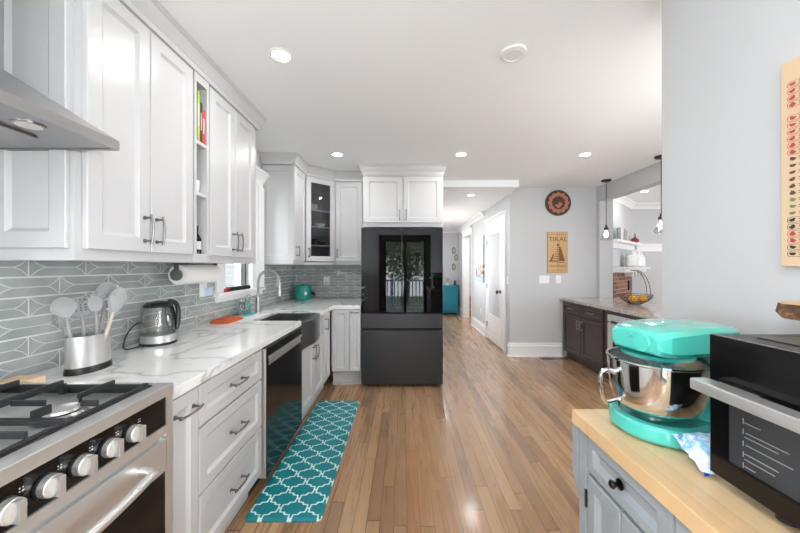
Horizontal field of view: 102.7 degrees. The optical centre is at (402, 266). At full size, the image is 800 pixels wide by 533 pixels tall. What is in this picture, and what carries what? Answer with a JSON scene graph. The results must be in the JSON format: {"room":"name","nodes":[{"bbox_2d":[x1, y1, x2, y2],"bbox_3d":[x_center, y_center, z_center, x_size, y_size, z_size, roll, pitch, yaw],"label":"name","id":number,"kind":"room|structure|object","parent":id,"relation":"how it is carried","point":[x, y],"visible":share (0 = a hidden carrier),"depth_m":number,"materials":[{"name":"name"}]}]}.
{"room":"kitchen","nodes":[
{"label":"kitchen","id":0,"kind":"room"},
{"bbox_2d":[0,150,294,379],"bbox_3d":[-1.548,0.080,1.305,0.165,2.520,6.310,0,0,0],"label":"wall","id":1,"kind":"structure","parent":0,"point":[31,340],"depth_m":1.46,"materials":[{"name":"grey tile"}]},
{"bbox_2d":[0,68,119,150],"bbox_3d":[-1.231,-0.788,0.729,0.492,0.781,0.767,0,0,0],"label":"range hood","id":2,"kind":"object","parent":1,"relation":"attached to","point":[30,120],"visible":1,"depth_m":0.95,"materials":[{"name":"metal"}]},
{"bbox_2d":[9,119,47,130],"bbox_3d":[-1.070,-0.404,0.915,0.072,0.004,0.072,0,0,-6],"label":"hood light","id":3,"kind":"object","parent":2,"relation":"on","point":[27,124],"depth_m":0.91,"materials":[{"name":"white glass"}]},
{"bbox_2d":[0,0,193,261],"bbox_3d":[-1.282,-0.601,1.420,0.390,1.157,0.630,0,0,0],"label":"upper cabinet","id":4,"kind":"object","parent":1,"relation":"attached to","point":[98,60],"visible":0.98,"depth_m":1.20,"materials":[{"name":"white paint"}]},
{"bbox_2d":[121,0,265,130],"bbox_3d":[-1.282,-1.123,1.810,0.389,0.115,1.464,0,0,0],"label":"crown molding","id":5,"kind":"structure","parent":4,"relation":"attached to","point":[152,13],"depth_m":1.68,"materials":[{"name":"white paint"}]},
{"bbox_2d":[136,70,208,262],"bbox_3d":[-1.304,-0.601,1.800,0.346,1.157,0.128,0,0,0],"label":"open shelf unit","id":6,"kind":"object","parent":1,"relation":"attached to","point":[200,150],"visible":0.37,"depth_m":1.85,"materials":[{"name":"white paint"}]},
{"bbox_2d":[197,90,199,140],"bbox_3d":[-1.236,-0.836,1.775,0.208,0.275,0.022,0,0,0],"label":"book","id":7,"kind":"object","parent":6,"relation":"on","point":[198,92],"visible":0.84,"depth_m":1.77,"materials":[{"name":"paper"}]},
{"bbox_2d":[197,226,201,253],"bbox_3d":[-1.165,-0.150,1.800,0.055,0.159,0.055,0,0,0],"label":"sauce bottle","id":8,"kind":"object","parent":6,"relation":"on","point":[199,240],"visible":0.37,"depth_m":1.79,"materials":[{"name":"black glass"}]},
{"bbox_2d":[200,102,201,141],"bbox_3d":[-1.231,-0.808,1.797,0.198,0.220,0.018,0,0,0],"label":"book","id":9,"kind":"object","parent":6,"relation":"on","point":[200,102],"visible":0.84,"depth_m":1.79,"materials":[{"name":"paper"}]},
{"bbox_2d":[202,109,204,143],"bbox_3d":[-1.229,-0.793,1.821,0.192,0.190,0.026,0,0,0],"label":"book","id":10,"kind":"object","parent":6,"relation":"on","point":[203,111],"visible":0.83,"depth_m":1.82,"materials":[{"name":"paper"}]},
{"bbox_2d":[199,283,212,296],"bbox_3d":[-1.444,0.140,2.349,0.039,0.160,0.102,0,0,0],"label":"wall outlet","id":11,"kind":"object","parent":1,"relation":"attached to","point":[204,290],"visible":0.74,"depth_m":2.35,"materials":[{"name":"white paint"}]},
{"bbox_2d":[202,84,257,263],"bbox_3d":[-1.282,-0.601,2.183,0.390,1.157,0.633,0,0,0],"label":"upper cabinet","id":12,"kind":"object","parent":1,"relation":"attached to","point":[232,138],"visible":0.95,"depth_m":2.10,"materials":[{"name":"white paint"}]},
{"bbox_2d":[170,263,216,280],"bbox_3d":[-1.345,0.031,2.091,0.068,0.106,0.405,0,0,0],"label":"paper towel holder","id":13,"kind":"object","parent":12,"relation":"attached to","point":[176,274],"visible":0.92,"depth_m":1.89,"materials":[{"name":"grey metal"}]},
{"bbox_2d":[168,265,221,284],"bbox_3d":[-1.345,0.050,2.092,0.120,0.120,0.360,0,0,0],"label":"paper towel roll","id":14,"kind":"object","parent":13,"relation":"hanging from","point":[192,274],"visible":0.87,"depth_m":2.02,"materials":[{"name":"white paper"}]},
{"bbox_2d":[213,166,268,302],"bbox_3d":[-1.482,-0.338,2.910,0.175,1.245,0.860,0,0,0],"label":"window frame","id":15,"kind":"structure","parent":1,"relation":"in","point":[243,266],"depth_m":3.18,"materials":[{"name":"white paint"}]},
{"bbox_2d":[225,285,250,290],"bbox_3d":[-1.476,0.192,2.870,0.052,0.034,0.360,0,0,0],"label":"tray","id":16,"kind":"object","parent":15,"relation":"on","point":[233,288],"visible":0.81,"depth_m":2.85,"materials":[{"name":"black plastic"}]},
{"bbox_2d":[262,164,304,264],"bbox_3d":[-1.282,-0.601,3.527,0.390,1.157,0.374,0,0,0],"label":"upper cabinet","id":17,"kind":"object","parent":1,"relation":"attached to","point":[284,188],"visible":0.97,"depth_m":3.35,"materials":[{"name":"white paint"}]},
{"bbox_2d":[304,175,334,264],"bbox_3d":[-1.164,-0.601,4.033,0.627,1.157,0.648,0,0,0],"label":"upper cabinet","id":18,"kind":"object","parent":1,"relation":"attached to","point":[320,192],"visible":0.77,"depth_m":3.98,"materials":[{"name":"white paint"}]},
{"bbox_2d":[260,152,362,180],"bbox_3d":[-0.984,-1.123,3.644,0.320,0.115,1.179,0,0,43],"label":"crown molding","id":19,"kind":"structure","parent":18,"relation":"attached to","point":[295,158],"depth_m":3.67,"materials":[{"name":"white paint"}]},
{"bbox_2d":[305,208,329,216],"bbox_3d":[-1.165,-0.674,4.040,0.600,0.012,0.611,0,0,0],"label":"shelf","id":20,"kind":"object","parent":18,"relation":"attached to","point":[314,213],"depth_m":4.03,"materials":[{"name":"white paint"}]},
{"bbox_2d":[305,226,329,231],"bbox_3d":[-1.165,-0.474,4.040,0.600,0.012,0.611,0,0,0],"label":"shelf","id":21,"kind":"object","parent":18,"relation":"attached to","point":[313,228],"depth_m":4.05,"materials":[{"name":"white paint"}]},
{"bbox_2d":[305,244,329,247],"bbox_3d":[-1.165,-0.254,4.040,0.600,0.012,0.611,0,0,0],"label":"shelf","id":22,"kind":"object","parent":18,"relation":"attached to","point":[306,245],"depth_m":3.97,"materials":[{"name":"white paint"}]},
{"bbox_2d":[295,265,360,364],"bbox_3d":[-0.565,0.080,4.423,2.130,2.520,0.155,0,0,0],"label":"wall","id":23,"kind":"structure","parent":0,"point":[345,280],"depth_m":4.35,"materials":[{"name":"grey tile"}]},
{"bbox_2d":[324,277,329,284],"bbox_3d":[-1.035,0.195,4.327,0.085,0.118,0.034,0,0,0],"label":"wall outlet","id":24,"kind":"object","parent":23,"relation":"attached to","point":[326,279],"visible":1,"depth_m":4.34,"materials":[{"name":"white paint"}]},
{"bbox_2d":[335,181,362,264],"bbox_3d":[-0.666,-0.601,4.147,0.363,1.157,0.420,0,0,0],"label":"upper cabinet","id":25,"kind":"object","parent":23,"relation":"attached to","point":[348,194],"visible":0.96,"depth_m":3.99,"materials":[{"name":"white paint"}]},
{"bbox_2d":[358,163,447,227],"bbox_3d":[0.000,-0.820,4.007,1.022,0.720,0.700,0,0,0],"label":"upper cabinet","id":26,"kind":"object","parent":23,"relation":"attached to","point":[389,200],"depth_m":3.70,"materials":[{"name":"white paint"}]},
{"bbox_2d":[158,0,661,201],"bbox_3d":[3.000,-1.240,2.875,9.200,0.120,9.450,0,0,0],"label":"ceiling","id":27,"kind":"structure","parent":0,"point":[366,81],"depth_m":2.03,"materials":[{"name":"white paint"}]},
{"bbox_2d":[269,47,292,62],"bbox_3d":[-0.680,-1.176,1.785,0.124,0.008,0.124,0,0,0],"label":"recessed light","id":28,"kind":"object","parent":27,"relation":"in","point":[281,55],"visible":1,"depth_m":1.78,"materials":[{"name":"white paint"}]},
{"bbox_2d":[272,50,289,60],"bbox_3d":[-0.680,-1.177,1.785,0.098,0.003,0.098,0,0,0],"label":"diffuser","id":29,"kind":"object","parent":28,"relation":"attached to","point":[278,55],"depth_m":1.78,"materials":[{"name":"white plastic"}]},
{"bbox_2d":[331,152,342,156],"bbox_3d":[-0.690,-1.176,3.360,0.124,0.008,0.124,0,0,0],"label":"recessed light","id":30,"kind":"object","parent":27,"relation":"in","point":[337,154],"visible":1,"depth_m":3.36,"materials":[{"name":"white paint"}]},
{"bbox_2d":[455,152,466,156],"bbox_3d":[0.610,-1.176,3.360,0.124,0.008,0.124,0,0,0],"label":"recessed light","id":31,"kind":"object","parent":27,"relation":"in","point":[459,154],"visible":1,"depth_m":3.36,"materials":[{"name":"white paint"}]},
{"bbox_2d":[499,44,526,62],"bbox_3d":[0.608,-1.171,1.768,0.144,0.018,0.144,0,0,0],"label":"smoke detector","id":32,"kind":"object","parent":27,"relation":"attached to","point":[513,53],"visible":1,"depth_m":1.75,"materials":[{"name":"white paint"}]},
{"bbox_2d":[578,152,591,156],"bbox_3d":[1.910,-1.176,3.360,0.124,0.008,0.124,0,0,0],"label":"recessed light","id":33,"kind":"object","parent":27,"relation":"in","point":[584,153],"visible":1,"depth_m":3.36,"materials":[{"name":"white paint"}]},
{"bbox_2d":[601,179,611,236],"bbox_3d":[2.775,-0.769,4.370,0.144,0.819,0.144,0,0,0],"label":"pendant light","id":34,"kind":"object","parent":27,"relation":"hanging from","point":[606,234],"visible":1,"depth_m":4.37,"materials":[{"name":"black metal"}]},
{"bbox_2d":[654,155,661,228],"bbox_3d":[2.760,-0.769,3.420,0.144,0.819,0.144,0,0,0],"label":"pendant light","id":35,"kind":"object","parent":27,"relation":"hanging from","point":[658,157],"visible":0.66,"depth_m":3.42,"materials":[{"name":"black metal"}]},
{"bbox_2d":[224,313,614,532],"bbox_3d":[3.000,1.390,4.375,9.200,0.100,12.450,0,0,0],"label":"floor","id":36,"kind":"structure","parent":0,"point":[488,448],"depth_m":2.34,"materials":[{"name":"brown wood"}]},
{"bbox_2d":[0,380,172,532],"bbox_3d":[-1.086,0.841,0.724,0.756,0.938,0.758,0,0,0],"label":"gas range","id":37,"kind":"object","parent":36,"relation":"on","point":[75,457],"visible":1,"depth_m":0.85,"materials":[{"name":"silver metal"}]},
{"bbox_2d":[0,383,172,486],"bbox_3d":[-1.127,0.417,0.724,0.674,0.035,0.758,0,0,0],"label":"cooktop","id":38,"kind":"object","parent":37,"relation":"in","point":[60,431],"depth_m":0.86,"materials":[{"name":"silver metal"}]},
{"bbox_2d":[173,386,203,532],"bbox_3d":[-1.127,0.903,1.200,0.700,0.873,0.174,0,0,0],"label":"base cabinet","id":39,"kind":"object","parent":36,"relation":"on","point":[186,407],"visible":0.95,"depth_m":1.22,"materials":[{"name":"white paint"}]},
{"bbox_2d":[198,349,261,532],"bbox_3d":[-1.127,0.903,1.575,0.700,0.873,0.572,0,0,0],"label":"base cabinet","id":40,"kind":"object","parent":36,"relation":"on","point":[230,417],"visible":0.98,"depth_m":1.51,"materials":[{"name":"white paint"}]},
{"bbox_2d":[30,298,360,399],"bbox_3d":[-0.974,0.446,2.733,1.012,0.040,3.253,0,0,0],"label":"countertop","id":41,"kind":"structure","parent":40,"relation":"on","point":[200,353],"depth_m":1.61,"materials":[{"name":"stone"}]},
{"bbox_2d":[0,375,44,382],"bbox_3d":[-1.350,0.410,1.137,0.100,0.030,0.055,0,0,0],"label":"wooden board","id":42,"kind":"object","parent":41,"relation":"on","point":[23,378],"visible":0.56,"depth_m":1.13,"materials":[{"name":"brown wood"}]},
{"bbox_2d":[63,330,111,376],"bbox_3d":[-1.300,0.352,1.325,0.111,0.148,0.175,0,0,0],"label":"utensil crock","id":43,"kind":"object","parent":41,"relation":"on","point":[90,353],"visible":0.97,"depth_m":1.28,"materials":[{"name":"silver metal"}]},
{"bbox_2d":[55,315,69,336],"bbox_3d":[-1.359,0.285,1.288,0.056,0.211,0.017,0,0,-37],"label":"spoon","id":44,"kind":"object","parent":43,"relation":"in","point":[58,320],"visible":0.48,"depth_m":1.28,"materials":[{"name":"grey plastic"}]},
{"bbox_2d":[50,297,77,337],"bbox_3d":[-1.313,0.254,1.245,0.032,0.273,0.079,0,0,22],"label":"serving spoon","id":45,"kind":"object","parent":43,"relation":"in","point":[64,308],"visible":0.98,"depth_m":1.25,"materials":[{"name":"grey plastic"}]},
{"bbox_2d":[50,297,77,318],"bbox_3d":[-1.315,0.162,1.243,0.016,0.089,0.076,0,0,41],"label":"bowl","id":46,"kind":"object","parent":45,"relation":"on","point":[63,307],"depth_m":1.24,"materials":[{"name":"grey plastic"}]},
{"bbox_2d":[72,296,90,336],"bbox_3d":[-1.344,0.257,1.334,0.086,0.267,0.015,0,0,-45],"label":"slotted turner","id":47,"kind":"object","parent":43,"relation":"in","point":[82,310],"visible":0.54,"depth_m":1.33,"materials":[{"name":"grey plastic"}]},
{"bbox_2d":[80,291,108,334],"bbox_3d":[-1.276,0.245,1.319,0.066,0.292,0.081,0,0,19],"label":"server","id":48,"kind":"object","parent":43,"relation":"in","point":[94,302],"visible":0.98,"depth_m":1.33,"materials":[{"name":"grey plastic"}]},
{"bbox_2d":[95,282,116,333],"bbox_3d":[-1.326,0.229,1.422,0.046,0.323,0.089,0,0,16],"label":"spatula","id":49,"kind":"object","parent":43,"relation":"in","point":[106,288],"visible":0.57,"depth_m":1.42,"materials":[{"name":"grey plastic"}]},
{"bbox_2d":[95,282,116,308],"bbox_3d":[-1.325,0.129,1.430,0.023,0.123,0.082,0,0,42],"label":"bowl","id":50,"kind":"object","parent":49,"relation":"on","point":[106,288],"depth_m":1.43,"materials":[{"name":"grey plastic"}]},
{"bbox_2d":[104,287,126,340],"bbox_3d":[-1.238,0.240,1.360,0.015,0.302,0.099,0,0,45],"label":"spoon","id":51,"kind":"object","parent":43,"relation":"in","point":[117,298],"visible":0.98,"depth_m":1.37,"materials":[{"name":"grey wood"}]},
{"bbox_2d":[107,287,126,313],"bbox_3d":[-1.227,0.148,1.374,0.063,0.117,0.011,0,0,-42],"label":"bowl","id":52,"kind":"object","parent":51,"relation":"on","point":[117,298],"depth_m":1.37,"materials":[{"name":"grey plastic"}]},
{"bbox_2d":[123,299,180,349],"bbox_3d":[-1.356,0.306,1.755,0.174,0.240,0.267,0,0,0],"label":"electric kettle","id":53,"kind":"object","parent":41,"relation":"on","point":[160,322],"visible":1,"depth_m":1.72,"materials":[{"name":"silver metal"}]},
{"bbox_2d":[210,316,242,323],"bbox_3d":[-1.370,0.414,2.498,0.140,0.022,0.235,0,0,0],"label":"folded cloth","id":54,"kind":"object","parent":41,"relation":"on","point":[227,319],"visible":1,"depth_m":2.43,"materials":[{"name":"orange fabric"}]},
{"bbox_2d":[233,312,254,316],"bbox_3d":[-1.383,0.418,2.790,0.103,0.016,0.228,0,0,0],"label":"soap tray","id":55,"kind":"object","parent":41,"relation":"on","point":[251,313],"visible":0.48,"depth_m":2.74,"materials":[{"name":"teal glass"}]},
{"bbox_2d":[238,296,245,314],"bbox_3d":[-1.385,0.336,2.745,0.060,0.163,0.060,0,0,45],"label":"soap bottle","id":56,"kind":"object","parent":55,"relation":"on","point":[241,306],"visible":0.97,"depth_m":2.72,"materials":[{"name":"clear glass"}]},
{"bbox_2d":[244,295,250,313],"bbox_3d":[-1.385,0.333,2.840,0.060,0.169,0.060,0,0,-45],"label":"soap bottle","id":57,"kind":"object","parent":55,"relation":"on","point":[247,303],"visible":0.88,"depth_m":2.82,"materials":[{"name":"teal glass"}]},
{"bbox_2d":[254,269,281,312],"bbox_3d":[-1.262,0.225,2.993,0.230,0.401,0.132,0,0,-25],"label":"spring faucet","id":58,"kind":"object","parent":41,"relation":"on","point":[279,294],"visible":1,"depth_m":2.98,"materials":[{"name":"silver metal"}]},
{"bbox_2d":[258,313,319,348],"bbox_3d":[-0.978,0.553,2.803,0.445,0.213,0.538,0,0,0],"label":"farmhouse sink","id":59,"kind":"object","parent":41,"relation":"in","point":[310,322],"visible":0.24,"depth_m":2.79,"materials":[{"name":"silver metal"}]},
{"bbox_2d":[258,313,314,320],"bbox_3d":[-1.018,0.553,2.803,0.365,0.213,0.538,0,0,0],"label":"basin","id":60,"kind":"object","parent":59,"relation":"in","point":[279,316],"depth_m":3.06,"materials":[{"name":"silver metal"}]},
{"bbox_2d":[294,284,314,299],"bbox_3d":[-1.275,0.326,4.114,0.238,0.200,0.216,0,0,32],"label":"rice cooker","id":61,"kind":"object","parent":41,"relation":"on","point":[302,291],"visible":1,"depth_m":4.03,"materials":[{"name":"teal plastic"}]},
{"bbox_2d":[248,327,301,495],"bbox_3d":[-1.133,0.906,2.198,0.689,0.868,0.660,0,0,0],"label":"dishwasher","id":62,"kind":"object","parent":36,"relation":"on","point":[281,379],"visible":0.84,"depth_m":2.08,"materials":[{"name":"black metal"}]},
{"bbox_2d":[245,401,358,521],"bbox_3d":[-0.634,1.332,2.422,0.408,0.016,1.495,0,0,0],"label":"kitchen mat","id":63,"kind":"object","parent":36,"relation":"on","point":[299,488],"visible":1,"depth_m":2.07,"materials":[{"name":"teal fabric"}]},
{"bbox_2d":[302,315,322,419],"bbox_3d":[-1.119,0.904,2.884,0.716,0.872,0.703,0,0,0],"label":"base cabinet","id":64,"kind":"object","parent":36,"relation":"on","point":[312,355],"visible":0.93,"depth_m":2.84,"materials":[{"name":"white paint"}]},
{"bbox_2d":[316,311,329,397],"bbox_3d":[-1.117,0.903,3.395,0.720,0.873,0.308,0,0,0],"label":"base cabinet","id":65,"kind":"object","parent":36,"relation":"on","point":[325,319],"visible":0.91,"depth_m":3.35,"materials":[{"name":"white paint"}]},
{"bbox_2d":[331,309,362,383],"bbox_3d":[-0.635,0.903,3.930,0.330,0.873,0.841,0,0,0],"label":"base cabinet","id":66,"kind":"object","parent":36,"relation":"on","point":[346,329],"visible":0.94,"depth_m":3.56,"materials":[{"name":"white paint"}]},
{"bbox_2d":[361,228,442,384],"bbox_3d":[-0.010,0.457,3.935,0.904,1.766,0.790,0,0,0],"label":"refrigerator","id":67,"kind":"object","parent":36,"relation":"on","point":[402,268],"visible":1,"depth_m":3.54,"materials":[{"name":"black metal"}]},
{"bbox_2d":[443,285,458,314],"bbox_3d":[1.275,0.935,9.045,0.550,0.810,0.430,0,0,0],"label":"base cabinet","id":68,"kind":"object","parent":36,"relation":"on","point":[450,292],"visible":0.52,"depth_m":8.86,"materials":[{"name":"teal paint"}]},
{"bbox_2d":[469,295,470,316],"bbox_3d":[2.310,1.090,8.920,1.180,0.500,0.740,0,0,0],"label":"stair","id":69,"kind":"structure","parent":36,"relation":"on","point":[469,295],"depth_m":8.80,"materials":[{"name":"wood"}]},
{"bbox_2d":[539,357,555,359],"bbox_3d":[2.100,1.337,4.650,0.200,0.006,0.100,0,0,0],"label":"floor vent","id":70,"kind":"object","parent":36,"relation":"in","point":[542,358],"visible":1,"depth_m":4.64,"materials":[{"name":"black plastic"}]},
{"bbox_2d":[554,357,570,359],"bbox_3d":[2.320,1.337,4.650,0.200,0.006,0.100,0,0,0],"label":"floor vent","id":71,"kind":"object","parent":36,"relation":"in","point":[557,358],"visible":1,"depth_m":4.64,"materials":[{"name":"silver metal"}]},
{"bbox_2d":[563,301,608,379],"bbox_3d":[2.598,0.921,4.247,0.561,0.838,0.995,0,0,0],"label":"base cabinet","id":72,"kind":"object","parent":36,"relation":"on","point":[583,326],"visible":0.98,"depth_m":4.16,"materials":[{"name":"brown wood"}]},
{"bbox_2d":[560,297,661,318],"bbox_3d":[2.725,0.480,3.459,0.790,0.040,2.618,0,0,0],"label":"countertop","id":73,"kind":"structure","parent":72,"relation":"on","point":[646,310],"depth_m":3.77,"materials":[{"name":"beige stone"}]},
{"bbox_2d":[618,270,653,304],"bbox_3d":[2.800,0.250,3.860,0.357,0.412,0.357,0,0,0],"label":"fruit basket","id":74,"kind":"object","parent":73,"relation":"on","point":[619,294],"visible":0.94,"depth_m":3.83,"materials":[{"name":"black metal"}]},
{"bbox_2d":[618,293,653,304],"bbox_3d":[2.800,0.396,3.860,0.357,0.120,0.357,0,0,0],"label":"wire bowl","id":75,"kind":"object","parent":74,"relation":"on","point":[619,294],"depth_m":3.81,"materials":[{"name":"black metal"}]},
{"bbox_2d":[605,310,645,367],"bbox_3d":[2.624,0.921,2.974,0.508,0.838,1.548,0,0,0],"label":"surround","id":76,"kind":"object","parent":36,"relation":"on","point":[607,312],"visible":0.08,"depth_m":3.71,"materials":[{"name":"brown wood"}]},
{"bbox_2d":[608,314,635,347],"bbox_3d":[2.604,0.810,3.365,0.548,0.540,0.670,0,0,0],"label":"drawer microwave","id":77,"kind":"object","parent":76,"relation":"in","point":[613,319],"visible":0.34,"depth_m":3.60,"materials":[{"name":"silver plastic"}]},
{"bbox_2d":[613,239,650,299],"bbox_3d":[3.775,0.460,5.323,1.544,1.760,0.299,0,0,-42],"label":"fireplace","id":78,"kind":"object","parent":36,"relation":"on","point":[622,280],"visible":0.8,"depth_m":5.28,"materials":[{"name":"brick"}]},
{"bbox_2d":[613,239,641,249],"bbox_3d":[3.729,-0.360,5.375,1.544,0.120,0.159,0,0,-42],"label":"shelf","id":79,"kind":"object","parent":78,"relation":"attached to","point":[617,243],"depth_m":5.34,"materials":[{"name":"white paint"}]},
{"bbox_2d":[625,250,642,266],"bbox_3d":[3.937,-0.139,5.455,0.240,0.285,0.240,0,0,0],"label":"ceramic jug","id":80,"kind":"object","parent":78,"relation":"on","point":[633,259],"visible":1,"depth_m":5.37,"materials":[{"name":"white ceramic"}]},
{"bbox_2d":[572,409,799,532],"bbox_3d":[0.799,0.890,0.466,0.581,0.900,1.052,0,0,0],"label":"kitchen cart","id":81,"kind":"object","parent":36,"relation":"on","point":[625,483],"visible":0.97,"depth_m":0.73,"materials":[{"name":"grey paint"}]},
{"bbox_2d":[598,318,739,449],"bbox_3d":[0.717,0.295,0.870,0.375,0.288,0.226,0,0,-14],"label":"stand mixer","id":82,"kind":"object","parent":81,"relation":"on","point":[651,370],"visible":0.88,"depth_m":0.80,"materials":[{"name":"teal metal"}]},
{"bbox_2d":[598,347,710,422],"bbox_3d":[0.658,0.320,0.860,0.266,0.154,0.225,0,0,0],"label":"bowl","id":83,"kind":"object","parent":82,"relation":"on","point":[644,389],"depth_m":0.80,"materials":[{"name":"silver metal"}]},
{"bbox_2d":[671,432,714,475],"bbox_3d":[0.661,0.400,0.701,0.082,0.074,0.082,0,0,0],"label":"plastic bag","id":84,"kind":"object","parent":81,"relation":"on","point":[697,445],"visible":0.52,"depth_m":0.69,"materials":[{"name":"plastic"}]},
{"bbox_2d":[690,334,799,528],"bbox_3d":[0.789,0.287,0.391,0.422,0.305,0.522,0,0,0],"label":"countertop oven","id":85,"kind":"object","parent":81,"relation":"on","point":[755,398],"visible":1,"depth_m":0.56,"materials":[{"name":"black metal"}]},
{"bbox_2d":[443,233,470,294],"bbox_3d":[1.990,0.080,9.360,3.220,2.520,0.120,0,0,0],"label":"wall","id":86,"kind":"structure","parent":0,"point":[450,240],"depth_m":9.30,"materials":[{"name":"grey paint"}]},
{"bbox_2d":[443,180,518,228],"bbox_3d":[2.050,-1.133,6.830,3.100,0.095,4.940,0,0,0],"label":"ceiling","id":87,"kind":"structure","parent":0,"point":[458,207],"depth_m":4.96,"materials":[{"name":"white paint"}]},
{"bbox_2d":[458,196,506,352],"bbox_3d":[1.657,0.080,7.100,0.125,2.520,4.400,0,0,0],"label":"wall","id":88,"kind":"structure","parent":0,"point":[479,227],"depth_m":6.67,"materials":[{"name":"grey paint"}]},
{"bbox_2d":[461,226,472,324],"bbox_3d":[1.630,0.205,7.890,0.200,2.270,1.210,0,0,0],"label":"door frame","id":89,"kind":"structure","parent":88,"relation":"attached to","point":[469,230],"depth_m":8.34,"materials":[{"name":"white paint"}]},
{"bbox_2d":[472,317,484,335],"bbox_3d":[1.580,1.238,6.715,0.030,0.205,1.170,0,0,0],"label":"baseboard","id":90,"kind":"structure","parent":88,"relation":"attached to","point":[476,324],"depth_m":6.67,"materials":[{"name":"white paint"}]},
{"bbox_2d":[476,235,483,281],"bbox_3d":[1.579,-0.150,6.575,0.029,0.920,0.610,0,0,0],"label":"canvas painting","id":91,"kind":"object","parent":88,"relation":"attached to","point":[479,240],"visible":1,"depth_m":6.46},
{"bbox_2d":[487,224,501,348],"bbox_3d":[1.546,0.318,5.522,0.097,2.015,0.925,0,0,0],"label":"door","id":92,"kind":"structure","parent":88,"relation":"in","point":[494,235],"depth_m":5.49,"materials":[{"name":"white paint"}]},
{"bbox_2d":[483,211,506,352],"bbox_3d":[1.562,0.240,5.520,0.065,2.200,1.190,0,0,0],"label":"door frame","id":93,"kind":"structure","parent":88,"relation":"attached to","point":[499,218],"depth_m":5.06,"materials":[{"name":"white paint"}]},
{"bbox_2d":[507,187,612,355],"bbox_3d":[2.362,0.080,4.835,1.535,2.520,0.130,0,0,0],"label":"wall","id":94,"kind":"structure","parent":0,"point":[534,309],"depth_m":4.77,"materials":[{"name":"grey paint"}]},
{"bbox_2d":[507,342,561,356],"bbox_3d":[1.962,1.238,4.785,0.795,0.205,0.090,0,0,0],"label":"baseboard","id":95,"kind":"structure","parent":94,"relation":"attached to","point":[514,349],"depth_m":4.75,"materials":[{"name":"white paint"}]},
{"bbox_2d":[539,276,548,283],"bbox_3d":[2.105,0.195,4.765,0.150,0.118,0.010,0,0,0],"label":"light switch","id":96,"kind":"object","parent":94,"relation":"attached to","point":[542,279],"visible":1,"depth_m":4.76,"materials":[{"name":"white paint"}]},
{"bbox_2d":[547,232,567,272],"bbox_3d":[2.295,-0.210,4.754,0.300,0.610,0.028,0,0,0],"label":"wooden sign","id":97,"kind":"object","parent":94,"relation":"attached to","point":[557,242],"visible":1,"depth_m":4.74,"materials":[{"name":"brown wood"}]},
{"bbox_2d":[545,190,570,215],"bbox_3d":[2.305,-0.945,4.754,0.380,0.380,0.028,0,0,0],"label":"wall plaque","id":98,"kind":"object","parent":94,"relation":"attached to","point":[558,202],"visible":1,"depth_m":4.74,"materials":[{"name":"brown wood"}]},
{"bbox_2d":[613,201,631,272],"bbox_3d":[3.635,0.080,5.480,1.544,2.520,0.120,0,0,-42],"label":"wall","id":99,"kind":"structure","parent":0,"point":[622,215],"depth_m":5.52,"materials":[{"name":"grey paint"}]},
{"bbox_2d":[596,161,660,297],"bbox_3d":[2.945,0.080,3.065,0.130,2.520,3.410,0,0,0],"label":"wall","id":100,"kind":"structure","parent":0,"point":[647,177],"depth_m":4.64,"materials":[{"name":"grey paint"}]},
{"bbox_2d":[632,209,661,304],"bbox_3d":[5.850,0.080,6.010,3.300,2.520,0.120,0,0,0],"label":"wall","id":101,"kind":"structure","parent":0,"point":[645,222],"depth_m":5.95,"materials":[{"name":"grey paint"}]},
{"bbox_2d":[613,196,660,208],"bbox_3d":[5.173,-1.125,5.758,4.422,0.110,0.802,0,0,-13],"label":"crown molding","id":102,"kind":"structure","parent":101,"relation":"attached to","point":[623,200],"depth_m":5.88,"materials":[{"name":"white paint"}]},
{"bbox_2d":[636,244,661,250],"bbox_3d":[5.860,-0.350,5.925,3.060,0.140,0.049,0,0,0],"label":"shelf","id":103,"kind":"object","parent":101,"relation":"attached to","point":[645,247],"visible":0.04,"depth_m":5.93,"materials":[{"name":"white paint"}]},
{"bbox_2d":[662,0,799,333],"bbox_3d":[1.180,0.080,-0.245,0.160,2.520,3.210,0,0,0],"label":"wall","id":104,"kind":"structure","parent":0,"point":[722,60],"depth_m":1.09,"materials":[{"name":"grey paint"}]},
{"bbox_2d":[775,301,799,320],"bbox_3d":[0.998,0.108,0.478,0.197,0.038,0.729,0,0,0],"label":"shelf","id":105,"kind":"object","parent":104,"relation":"attached to","point":[790,310],"visible":1,"depth_m":0.77,"materials":[{"name":"brown wood"}]},
{"bbox_2d":[781,56,799,266],"bbox_3d":[1.088,-0.287,0.622,0.022,0.574,0.583,0,0,0],"label":"chart","id":106,"kind":"object","parent":104,"relation":"attached to","point":[790,71],"visible":1,"depth_m":0.89,"materials":[{"name":"beige paper"}]},
{"label":"outside","id":107,"kind":"structure","parent":0,"visible":0},
{"bbox_3d":[0.000,2.190,-2.000,32.000,0.100,28.000,0,0,0],"label":"ground","id":108,"kind":"structure","parent":107,"visible":0},
{"bbox_2d":[225,264,233,286],"bbox_3d":[-5.192,-0.560,4.250,2.015,5.400,9.500,0,0,0],"label":"neighbouring house","id":109,"kind":"structure","parent":108,"relation":"on","point":[229,268],"depth_m":7.75,"materials":[{"name":"grey"}]},
{"bbox_3d":[0.440,0.080,6.900,0.120,2.520,4.800,0,0,0],"label":"wall","id":110,"kind":"structure","parent":0,"visible":0},
{"bbox_2d":[443,211,484,232],"bbox_3d":[1.048,-1.030,7.775,1.095,0.110,3.050,0,0,0],"label":"crown molding","id":111,"kind":"structure","parent":110,"relation":"attached to","point":[481,214],"depth_m":7.66,"materials":[{"name":"white paint"}]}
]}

